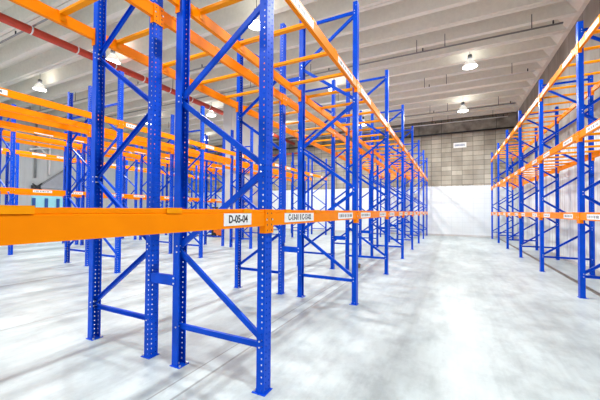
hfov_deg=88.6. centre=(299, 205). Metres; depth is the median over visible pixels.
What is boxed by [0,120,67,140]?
beam
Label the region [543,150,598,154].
support bar
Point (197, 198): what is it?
beam
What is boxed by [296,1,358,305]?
frame
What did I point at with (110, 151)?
beam
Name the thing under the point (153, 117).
frame
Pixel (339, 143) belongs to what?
support bar
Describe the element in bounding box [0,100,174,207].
wall
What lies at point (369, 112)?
support bar
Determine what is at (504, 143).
beam
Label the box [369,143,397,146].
support bar
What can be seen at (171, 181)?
frame
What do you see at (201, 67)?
pipe
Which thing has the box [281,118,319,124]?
support bar
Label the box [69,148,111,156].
beam
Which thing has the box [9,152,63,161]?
beam
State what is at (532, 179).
beam
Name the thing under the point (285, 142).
frame
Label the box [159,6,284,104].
beam
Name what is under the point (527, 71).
pipe
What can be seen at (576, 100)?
support bar
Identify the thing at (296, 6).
beam
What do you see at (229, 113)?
wall pillar
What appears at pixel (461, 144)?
wall sign
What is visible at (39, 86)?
lamp
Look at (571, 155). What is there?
support bar
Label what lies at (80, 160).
beam
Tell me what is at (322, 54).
support bar
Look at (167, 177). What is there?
frame
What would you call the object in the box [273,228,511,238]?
baseboard
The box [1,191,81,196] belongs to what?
beam
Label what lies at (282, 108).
frame
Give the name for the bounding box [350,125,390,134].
support bar
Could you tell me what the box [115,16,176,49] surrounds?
support bar
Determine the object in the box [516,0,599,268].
wall
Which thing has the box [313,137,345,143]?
support bar
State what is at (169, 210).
support bar
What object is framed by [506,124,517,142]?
beam
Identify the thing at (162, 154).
beam
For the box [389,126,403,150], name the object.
beam
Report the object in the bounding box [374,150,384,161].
beam
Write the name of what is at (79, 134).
frame
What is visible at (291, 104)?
beam
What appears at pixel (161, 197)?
beam
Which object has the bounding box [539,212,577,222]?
beam
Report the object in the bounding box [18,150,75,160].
beam
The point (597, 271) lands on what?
baseboard
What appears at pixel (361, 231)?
spacer
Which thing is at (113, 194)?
beam
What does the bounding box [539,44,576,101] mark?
beam
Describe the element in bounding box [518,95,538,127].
beam
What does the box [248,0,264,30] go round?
lamp
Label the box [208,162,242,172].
beam
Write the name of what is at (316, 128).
support bar
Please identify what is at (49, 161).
drain pipe
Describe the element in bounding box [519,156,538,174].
beam
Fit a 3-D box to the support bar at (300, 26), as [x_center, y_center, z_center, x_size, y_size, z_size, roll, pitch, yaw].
[-0.330,-2.144,3.898,1.128,0.117,0.110,0,-1,26]
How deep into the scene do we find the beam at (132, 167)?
21.19 m
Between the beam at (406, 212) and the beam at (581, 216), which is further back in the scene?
the beam at (406, 212)
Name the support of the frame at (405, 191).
on the floor
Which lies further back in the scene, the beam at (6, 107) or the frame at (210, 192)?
the frame at (210, 192)
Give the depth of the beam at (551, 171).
11.67 m
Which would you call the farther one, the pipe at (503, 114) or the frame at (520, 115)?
the pipe at (503, 114)
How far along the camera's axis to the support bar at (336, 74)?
5.20 m
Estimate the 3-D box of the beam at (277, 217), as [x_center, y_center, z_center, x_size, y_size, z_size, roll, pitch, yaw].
[0.339,0.166,4.027,0.067,0.211,2.864,0,-1,26]
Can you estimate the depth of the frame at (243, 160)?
16.88 m
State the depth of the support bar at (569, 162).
9.65 m
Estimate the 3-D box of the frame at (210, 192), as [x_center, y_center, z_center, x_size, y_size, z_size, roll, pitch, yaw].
[-6.742,-0.697,21.883,1.152,5.250,0.135,0,-1,26]
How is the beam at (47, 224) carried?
attached to the frame
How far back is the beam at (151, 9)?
3.31 m
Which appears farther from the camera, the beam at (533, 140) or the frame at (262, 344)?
the beam at (533, 140)
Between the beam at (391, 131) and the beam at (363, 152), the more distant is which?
the beam at (363, 152)
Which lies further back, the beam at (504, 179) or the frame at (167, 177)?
the frame at (167, 177)
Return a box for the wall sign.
[453,142,465,147]
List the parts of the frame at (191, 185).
post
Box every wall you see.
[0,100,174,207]
[188,112,516,236]
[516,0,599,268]
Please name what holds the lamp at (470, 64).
hanging from the ceiling
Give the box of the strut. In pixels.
[27,148,50,149]
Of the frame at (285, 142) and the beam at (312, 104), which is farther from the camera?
the frame at (285, 142)
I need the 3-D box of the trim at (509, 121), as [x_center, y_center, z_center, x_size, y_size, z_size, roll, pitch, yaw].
[0.890,-5.163,24.921,27.530,0.780,0.120,0,-1,26]
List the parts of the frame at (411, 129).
post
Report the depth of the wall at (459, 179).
20.70 m
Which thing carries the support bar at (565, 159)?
attached to the beam at (535, 161)
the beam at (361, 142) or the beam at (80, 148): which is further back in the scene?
the beam at (80, 148)
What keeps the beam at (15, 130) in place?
attached to the frame at (11, 159)
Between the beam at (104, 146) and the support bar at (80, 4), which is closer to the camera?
the support bar at (80, 4)
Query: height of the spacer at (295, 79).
0.105 m
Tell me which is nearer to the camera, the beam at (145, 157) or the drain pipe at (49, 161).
the beam at (145, 157)
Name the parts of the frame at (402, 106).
post, post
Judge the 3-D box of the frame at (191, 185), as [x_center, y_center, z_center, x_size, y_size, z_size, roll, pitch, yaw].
[-9.484,-0.514,25.797,1.152,4.980,0.135,0,-1,26]
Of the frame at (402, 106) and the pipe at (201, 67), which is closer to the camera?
the frame at (402, 106)
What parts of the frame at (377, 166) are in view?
post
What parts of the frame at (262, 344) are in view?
foot plate, post, foot plate, post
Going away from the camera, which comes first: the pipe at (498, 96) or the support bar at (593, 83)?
the support bar at (593, 83)
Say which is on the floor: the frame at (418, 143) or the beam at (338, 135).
the frame at (418, 143)
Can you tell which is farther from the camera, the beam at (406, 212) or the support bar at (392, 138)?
the beam at (406, 212)
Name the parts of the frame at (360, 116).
post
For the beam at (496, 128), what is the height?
0.935 m
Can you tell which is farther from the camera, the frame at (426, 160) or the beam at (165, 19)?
the frame at (426, 160)
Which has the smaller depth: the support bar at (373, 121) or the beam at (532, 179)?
the support bar at (373, 121)
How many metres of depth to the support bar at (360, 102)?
6.52 m
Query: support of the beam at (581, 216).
attached to the frame
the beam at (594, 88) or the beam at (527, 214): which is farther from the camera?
the beam at (527, 214)
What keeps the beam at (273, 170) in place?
attached to the frame at (293, 165)
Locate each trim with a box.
[188,115,515,156]
[500,239,599,295]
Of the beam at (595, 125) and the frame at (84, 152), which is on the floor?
the frame at (84, 152)
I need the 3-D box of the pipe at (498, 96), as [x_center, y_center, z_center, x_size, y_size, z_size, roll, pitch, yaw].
[-0.822,-5.451,21.566,26.450,0.486,0.052,0,-1,26]
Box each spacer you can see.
[147,272,174,285]
[280,246,299,252]
[281,76,300,85]
[332,236,346,239]
[337,118,346,122]
[360,230,371,233]
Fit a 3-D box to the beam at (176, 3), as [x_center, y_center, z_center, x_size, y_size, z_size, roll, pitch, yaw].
[-1.883,-2.141,1.972,0.067,0.211,2.864,0,-1,26]
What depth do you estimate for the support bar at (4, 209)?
1.15 m
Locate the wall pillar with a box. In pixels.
[223,98,258,239]
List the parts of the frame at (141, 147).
post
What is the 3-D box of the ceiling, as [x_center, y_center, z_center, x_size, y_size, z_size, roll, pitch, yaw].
[-5.559,-6.392,11.856,28.150,0.990,29.900,0,-1,26]
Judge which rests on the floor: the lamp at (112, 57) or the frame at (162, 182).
the frame at (162, 182)
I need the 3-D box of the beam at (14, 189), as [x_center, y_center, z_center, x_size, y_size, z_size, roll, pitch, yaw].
[-9.394,-0.493,11.990,0.067,0.211,2.864,0,-1,26]
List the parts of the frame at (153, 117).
foot plate, post, foot plate, post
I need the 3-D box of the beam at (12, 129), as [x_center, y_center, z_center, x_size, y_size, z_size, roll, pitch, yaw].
[-10.647,-2.716,9.456,0.067,0.211,2.864,0,-1,26]
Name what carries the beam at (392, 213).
attached to the frame at (386, 80)
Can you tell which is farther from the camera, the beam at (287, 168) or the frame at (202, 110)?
the beam at (287, 168)
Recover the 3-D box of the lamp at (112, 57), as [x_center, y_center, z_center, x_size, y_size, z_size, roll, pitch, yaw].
[-7.302,-6.028,11.995,0.527,0.840,0.527,0,-1,26]
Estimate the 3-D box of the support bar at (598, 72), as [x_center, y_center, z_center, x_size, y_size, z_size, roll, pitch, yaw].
[6.598,-3.025,7.217,1.128,0.117,0.110,0,-1,26]
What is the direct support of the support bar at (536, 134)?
on the beam at (516, 127)
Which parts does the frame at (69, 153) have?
post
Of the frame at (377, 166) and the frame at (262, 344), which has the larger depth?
the frame at (377, 166)
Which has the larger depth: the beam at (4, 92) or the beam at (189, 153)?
the beam at (189, 153)
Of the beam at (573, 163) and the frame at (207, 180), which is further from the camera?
the frame at (207, 180)
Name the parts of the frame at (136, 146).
post, post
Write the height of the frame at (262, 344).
5.250 m
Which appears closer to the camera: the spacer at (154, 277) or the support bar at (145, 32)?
the spacer at (154, 277)
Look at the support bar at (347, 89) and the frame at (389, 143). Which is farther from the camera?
the frame at (389, 143)
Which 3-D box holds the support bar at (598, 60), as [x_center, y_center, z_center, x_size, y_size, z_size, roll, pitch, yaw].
[6.271,-3.039,6.553,1.128,0.117,0.110,0,-1,26]
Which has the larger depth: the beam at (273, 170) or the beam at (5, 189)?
the beam at (273, 170)
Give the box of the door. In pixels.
[31,188,62,207]
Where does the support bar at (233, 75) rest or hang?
attached to the beam at (126, 51)
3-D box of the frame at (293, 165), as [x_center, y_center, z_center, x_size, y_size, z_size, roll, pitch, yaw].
[0.019,-0.643,18.322,1.152,5.120,0.135,0,-1,26]
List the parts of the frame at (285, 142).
post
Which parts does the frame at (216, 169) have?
post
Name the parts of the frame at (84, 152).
post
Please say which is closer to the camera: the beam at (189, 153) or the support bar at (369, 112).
the support bar at (369, 112)
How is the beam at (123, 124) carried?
attached to the frame at (119, 138)
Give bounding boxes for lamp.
[32,79,46,91]
[106,49,120,64]
[206,110,215,116]
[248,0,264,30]
[458,102,468,112]
[462,54,477,69]
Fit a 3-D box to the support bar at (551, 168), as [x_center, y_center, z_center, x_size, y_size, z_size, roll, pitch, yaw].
[8.465,-1.246,10.995,1.128,0.117,0.110,0,-1,26]
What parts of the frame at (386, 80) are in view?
post, post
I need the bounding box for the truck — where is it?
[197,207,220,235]
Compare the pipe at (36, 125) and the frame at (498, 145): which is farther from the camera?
the pipe at (36, 125)
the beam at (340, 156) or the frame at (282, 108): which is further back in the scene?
the beam at (340, 156)
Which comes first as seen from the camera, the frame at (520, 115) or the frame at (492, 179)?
the frame at (520, 115)
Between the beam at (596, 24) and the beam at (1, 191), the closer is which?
the beam at (596, 24)
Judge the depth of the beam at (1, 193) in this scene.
13.29 m
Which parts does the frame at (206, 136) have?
post, post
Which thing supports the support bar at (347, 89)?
on the beam at (362, 93)
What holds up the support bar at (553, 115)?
on the beam at (536, 101)
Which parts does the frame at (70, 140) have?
post, post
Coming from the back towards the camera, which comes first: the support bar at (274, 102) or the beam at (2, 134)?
the beam at (2, 134)
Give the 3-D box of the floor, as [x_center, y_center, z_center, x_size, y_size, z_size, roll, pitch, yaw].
[-5.620,1.861,11.713,28.150,0.200,29.900,0,-1,26]
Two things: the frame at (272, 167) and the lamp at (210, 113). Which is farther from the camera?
the frame at (272, 167)
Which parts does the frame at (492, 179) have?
post, post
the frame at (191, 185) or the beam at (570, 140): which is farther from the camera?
the frame at (191, 185)
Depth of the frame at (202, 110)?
10.36 m
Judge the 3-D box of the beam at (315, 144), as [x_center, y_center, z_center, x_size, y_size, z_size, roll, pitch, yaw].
[0.614,-1.978,10.335,0.067,0.211,2.864,0,-1,26]
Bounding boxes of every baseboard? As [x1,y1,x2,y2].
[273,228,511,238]
[514,237,599,274]
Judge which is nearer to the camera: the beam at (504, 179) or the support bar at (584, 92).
the support bar at (584, 92)
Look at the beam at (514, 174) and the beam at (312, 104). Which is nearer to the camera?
the beam at (312, 104)
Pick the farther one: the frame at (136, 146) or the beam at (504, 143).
the frame at (136, 146)
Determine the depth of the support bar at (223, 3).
3.37 m
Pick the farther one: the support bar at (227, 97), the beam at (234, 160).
the beam at (234, 160)
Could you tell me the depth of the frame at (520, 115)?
10.78 m
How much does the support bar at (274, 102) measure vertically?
0.117 m
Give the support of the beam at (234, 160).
attached to the frame at (285, 142)
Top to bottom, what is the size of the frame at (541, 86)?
5.250 m
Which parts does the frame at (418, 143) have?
post, post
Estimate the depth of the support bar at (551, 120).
10.95 m
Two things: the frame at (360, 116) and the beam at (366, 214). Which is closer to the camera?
the beam at (366, 214)
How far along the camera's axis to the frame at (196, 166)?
18.42 m
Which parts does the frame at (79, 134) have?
post, post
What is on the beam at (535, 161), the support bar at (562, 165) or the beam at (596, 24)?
the support bar at (562, 165)
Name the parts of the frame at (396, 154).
post, post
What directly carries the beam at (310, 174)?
attached to the frame at (293, 165)
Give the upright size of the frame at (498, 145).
5.250 m
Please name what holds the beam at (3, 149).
attached to the frame
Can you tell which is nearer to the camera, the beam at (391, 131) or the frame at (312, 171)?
the beam at (391, 131)
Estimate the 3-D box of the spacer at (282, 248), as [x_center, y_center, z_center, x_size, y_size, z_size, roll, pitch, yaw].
[-0.190,0.830,5.827,0.417,0.105,0.049,0,-1,26]
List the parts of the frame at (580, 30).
post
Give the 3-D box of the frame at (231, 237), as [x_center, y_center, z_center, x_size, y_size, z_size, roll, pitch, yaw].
[-2.519,-0.751,13.178,1.152,5.120,0.135,0,-1,26]
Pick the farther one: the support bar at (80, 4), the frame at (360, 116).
the frame at (360, 116)
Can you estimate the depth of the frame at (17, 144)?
15.32 m
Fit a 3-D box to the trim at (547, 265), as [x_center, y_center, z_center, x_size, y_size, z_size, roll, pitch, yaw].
[5.882,1.746,6.039,0.100,0.004,29.200,0,-1,26]
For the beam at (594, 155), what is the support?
attached to the frame at (580, 30)
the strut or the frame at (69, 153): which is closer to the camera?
the frame at (69, 153)
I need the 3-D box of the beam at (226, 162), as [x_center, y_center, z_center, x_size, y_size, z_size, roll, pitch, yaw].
[-2.804,-1.919,15.200,0.067,0.211,2.864,0,-1,26]
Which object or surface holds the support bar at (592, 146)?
attached to the beam at (570, 140)
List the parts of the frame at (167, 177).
post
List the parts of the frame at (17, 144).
post, post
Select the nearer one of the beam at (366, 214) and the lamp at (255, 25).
the beam at (366, 214)
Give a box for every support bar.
[0,205,34,213]
[56,0,97,21]
[59,207,181,212]
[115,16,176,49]
[162,46,219,71]
[196,0,242,20]
[199,69,251,88]
[224,87,274,101]
[226,209,251,212]
[237,18,316,50]
[245,98,291,108]
[273,48,336,67]
[273,109,306,116]
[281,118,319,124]
[290,70,351,88]
[292,127,322,133]
[305,132,337,136]
[306,86,362,101]
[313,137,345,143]
[320,100,371,112]
[321,143,345,148]
[332,110,379,118]
[342,119,385,128]
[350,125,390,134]
[359,132,394,137]
[363,138,398,144]
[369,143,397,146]
[507,134,538,137]
[513,125,548,129]
[517,168,554,171]
[521,115,560,119]
[521,165,562,168]
[522,120,554,124]
[525,108,568,113]
[525,162,569,165]
[530,100,576,106]
[531,159,576,162]
[536,92,586,98]
[537,155,587,158]
[542,81,598,90]
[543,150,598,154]
[550,71,599,80]
[551,145,599,149]
[560,59,599,66]
[560,139,599,143]
[571,45,599,52]
[572,132,599,136]
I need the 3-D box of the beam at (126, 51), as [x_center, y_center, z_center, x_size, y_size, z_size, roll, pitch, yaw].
[-1.925,-2.085,5.191,0.067,0.211,2.864,0,-1,26]
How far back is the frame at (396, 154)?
19.21 m
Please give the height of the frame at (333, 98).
5.250 m
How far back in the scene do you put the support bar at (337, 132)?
8.97 m
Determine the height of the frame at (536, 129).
5.250 m
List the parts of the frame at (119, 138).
post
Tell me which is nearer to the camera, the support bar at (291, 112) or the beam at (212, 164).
the support bar at (291, 112)
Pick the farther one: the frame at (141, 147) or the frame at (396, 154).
the frame at (396, 154)
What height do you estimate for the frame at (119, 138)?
5.120 m
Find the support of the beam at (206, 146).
attached to the frame at (202, 110)
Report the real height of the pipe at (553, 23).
0.486 m
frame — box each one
[0,104,15,254]
[5,143,18,204]
[62,131,80,244]
[64,86,91,265]
[68,153,80,207]
[80,134,97,244]
[86,0,162,358]
[95,71,123,273]
[115,160,127,207]
[121,145,137,239]
[139,146,154,239]
[153,114,174,253]
[160,166,163,207]
[165,152,174,234]
[169,0,273,396]
[183,149,197,236]
[184,106,204,257]
[188,171,192,208]
[199,159,211,232]
[203,135,224,245]
[206,180,214,204]
[214,162,221,208]
[229,127,252,248]
[233,23,285,294]
[241,153,257,240]
[272,142,285,242]
[272,167,285,236]
[291,151,309,237]
[291,161,305,233]
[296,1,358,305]
[297,80,335,268]
[311,159,326,234]
[335,110,361,254]
[345,70,388,274]
[358,132,378,247]
[369,143,389,241]
[370,104,403,258]
[380,154,398,237]
[389,126,413,249]
[390,162,400,228]
[396,140,419,242]
[404,150,423,238]
[410,158,427,235]
[491,151,513,238]
[497,143,523,242]
[506,128,538,250]
[518,106,559,259]
[538,72,595,275]
[576,21,599,298]
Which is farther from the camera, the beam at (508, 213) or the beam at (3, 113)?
the beam at (508, 213)
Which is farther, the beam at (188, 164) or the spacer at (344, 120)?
the beam at (188, 164)
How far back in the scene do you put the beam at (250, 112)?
7.74 m
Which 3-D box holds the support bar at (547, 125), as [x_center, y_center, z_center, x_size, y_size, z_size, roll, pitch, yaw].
[8.809,-2.932,11.697,1.128,0.117,0.110,0,-1,26]
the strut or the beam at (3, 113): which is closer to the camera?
the beam at (3, 113)
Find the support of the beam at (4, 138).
attached to the frame at (79, 134)
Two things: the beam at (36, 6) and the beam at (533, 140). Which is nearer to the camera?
the beam at (36, 6)
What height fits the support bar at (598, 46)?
0.117 m
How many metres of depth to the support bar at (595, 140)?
6.50 m
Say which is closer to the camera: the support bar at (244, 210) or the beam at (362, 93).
the support bar at (244, 210)
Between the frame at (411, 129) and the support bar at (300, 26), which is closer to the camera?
the support bar at (300, 26)
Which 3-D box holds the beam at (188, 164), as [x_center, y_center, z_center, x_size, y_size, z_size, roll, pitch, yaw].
[-6.540,-2.499,20.221,0.067,0.211,2.864,0,-1,26]
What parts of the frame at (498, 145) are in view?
post, post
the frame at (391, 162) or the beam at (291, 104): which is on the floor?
the frame at (391, 162)
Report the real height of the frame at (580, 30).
5.250 m
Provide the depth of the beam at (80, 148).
15.61 m
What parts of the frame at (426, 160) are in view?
post, post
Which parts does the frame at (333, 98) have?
post, post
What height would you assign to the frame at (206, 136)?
5.120 m
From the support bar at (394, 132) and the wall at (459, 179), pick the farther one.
the wall at (459, 179)
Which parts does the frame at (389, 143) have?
post, post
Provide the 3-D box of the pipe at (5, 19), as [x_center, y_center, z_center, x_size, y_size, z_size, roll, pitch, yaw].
[-6.110,-5.481,13.392,0.254,0.787,25.400,0,-1,26]
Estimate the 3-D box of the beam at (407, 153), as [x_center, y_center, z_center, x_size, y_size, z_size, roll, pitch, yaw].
[4.163,-1.926,11.781,0.067,0.211,2.864,0,-1,26]
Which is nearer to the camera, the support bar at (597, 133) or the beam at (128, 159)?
the support bar at (597, 133)
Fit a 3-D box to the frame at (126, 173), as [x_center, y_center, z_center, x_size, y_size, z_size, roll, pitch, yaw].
[-12.022,-0.622,20.654,1.152,4.980,0.135,0,-1,26]
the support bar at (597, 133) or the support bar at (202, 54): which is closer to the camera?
the support bar at (202, 54)
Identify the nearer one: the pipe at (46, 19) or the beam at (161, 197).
the pipe at (46, 19)
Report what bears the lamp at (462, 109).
hanging from the ceiling
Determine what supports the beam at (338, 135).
attached to the frame at (333, 98)
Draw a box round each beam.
[0,87,120,127]
[0,103,91,129]
[0,110,90,136]
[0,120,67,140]
[0,126,13,131]
[0,187,12,193]
[0,207,269,245]
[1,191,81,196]
[1,193,59,195]
[2,130,82,148]
[2,134,78,149]
[2,137,63,151]
[2,148,17,153]
[9,0,94,45]
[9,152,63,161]
[12,188,85,194]
[14,128,86,143]
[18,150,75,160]
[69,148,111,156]
[72,135,150,153]
[79,147,136,158]
[80,160,126,168]
[86,146,140,158]
[98,132,172,153]
[99,35,237,111]
[100,193,146,197]
[101,128,174,148]
[104,146,146,154]
[121,120,202,148]
[125,0,158,24]
[125,158,165,165]
[127,166,162,173]
[142,155,169,162]
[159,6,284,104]
[160,196,196,200]
[161,153,205,165]
[167,0,179,13]
[173,149,224,164]
[184,147,230,162]
[186,0,300,101]
[188,164,214,170]
[197,198,221,200]
[203,143,251,161]
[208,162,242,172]
[225,161,257,170]
[232,159,257,167]
[240,105,298,140]
[269,209,357,232]
[272,169,291,175]
[285,0,357,91]
[285,95,334,136]
[286,166,308,175]
[305,95,347,135]
[305,137,330,153]
[309,173,326,179]
[335,130,361,153]
[335,153,351,163]
[350,132,371,153]
[358,81,388,131]
[358,211,388,222]
[362,150,378,164]
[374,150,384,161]
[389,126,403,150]
[389,211,403,217]
[404,146,413,162]
[404,211,412,215]
[497,140,505,153]
[497,178,505,186]
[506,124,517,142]
[506,169,518,181]
[506,212,518,216]
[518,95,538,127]
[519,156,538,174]
[519,212,538,217]
[522,139,534,152]
[522,178,534,185]
[536,121,554,140]
[536,170,554,180]
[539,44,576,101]
[539,132,576,163]
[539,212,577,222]
[557,91,587,123]
[557,156,587,172]
[577,14,599,53]
[577,118,599,142]
[578,212,599,223]
[591,81,599,94]
[591,150,599,160]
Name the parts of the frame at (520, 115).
post, post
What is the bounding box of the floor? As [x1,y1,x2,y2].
[0,230,599,399]
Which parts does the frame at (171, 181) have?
post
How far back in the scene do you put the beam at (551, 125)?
11.59 m
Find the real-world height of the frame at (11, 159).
5.250 m
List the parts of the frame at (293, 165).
post, post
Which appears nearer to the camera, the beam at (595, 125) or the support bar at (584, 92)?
the beam at (595, 125)
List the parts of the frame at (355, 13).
post, post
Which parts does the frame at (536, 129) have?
post, post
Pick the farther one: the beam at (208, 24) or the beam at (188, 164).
the beam at (188, 164)
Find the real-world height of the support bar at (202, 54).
0.117 m
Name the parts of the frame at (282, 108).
post, post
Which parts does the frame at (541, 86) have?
post, post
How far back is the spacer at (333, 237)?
8.38 m
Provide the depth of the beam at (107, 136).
10.06 m
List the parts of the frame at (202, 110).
post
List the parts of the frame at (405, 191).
post, post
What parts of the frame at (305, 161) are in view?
post, post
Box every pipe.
[0,12,294,144]
[0,18,48,43]
[34,124,37,177]
[37,62,220,111]
[48,127,50,174]
[82,14,562,122]
[138,68,534,133]
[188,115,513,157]
[204,96,515,141]
[218,114,507,147]
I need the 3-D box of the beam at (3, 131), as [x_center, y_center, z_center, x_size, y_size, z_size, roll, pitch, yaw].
[-10.348,-2.661,12.506,0.067,0.211,2.864,0,-1,26]
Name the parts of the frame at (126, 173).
post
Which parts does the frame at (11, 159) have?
post, post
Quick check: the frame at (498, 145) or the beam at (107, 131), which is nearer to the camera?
the beam at (107, 131)
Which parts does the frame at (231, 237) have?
post, post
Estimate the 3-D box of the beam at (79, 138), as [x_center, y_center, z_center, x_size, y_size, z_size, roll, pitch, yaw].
[-6.312,-2.025,10.535,0.067,0.211,2.864,0,-1,26]
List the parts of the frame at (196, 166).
post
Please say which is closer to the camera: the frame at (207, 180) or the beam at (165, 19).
the beam at (165, 19)
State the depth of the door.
20.38 m
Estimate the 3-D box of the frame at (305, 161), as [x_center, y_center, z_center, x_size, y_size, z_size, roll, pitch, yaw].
[-0.125,-0.583,21.848,1.152,5.120,0.135,0,-1,26]
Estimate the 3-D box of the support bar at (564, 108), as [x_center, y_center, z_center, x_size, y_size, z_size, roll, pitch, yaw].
[7.867,-2.971,9.789,1.128,0.117,0.110,0,-1,26]
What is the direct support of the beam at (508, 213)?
attached to the frame at (536, 129)
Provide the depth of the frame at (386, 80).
8.02 m
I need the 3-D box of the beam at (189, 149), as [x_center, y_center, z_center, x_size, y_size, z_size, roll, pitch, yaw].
[-3.630,-1.978,12.153,0.067,0.211,2.864,0,-1,26]
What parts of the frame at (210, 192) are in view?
post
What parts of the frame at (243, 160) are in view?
post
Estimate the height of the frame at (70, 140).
5.120 m
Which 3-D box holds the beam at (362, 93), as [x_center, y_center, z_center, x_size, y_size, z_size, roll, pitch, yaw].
[1.625,-2.034,6.637,0.067,0.211,2.864,0,-1,26]
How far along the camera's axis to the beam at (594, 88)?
7.76 m
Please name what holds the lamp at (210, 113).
hanging from the ceiling
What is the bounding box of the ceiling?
[0,0,589,147]
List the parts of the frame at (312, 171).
post, post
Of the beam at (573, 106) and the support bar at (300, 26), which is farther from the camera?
the beam at (573, 106)

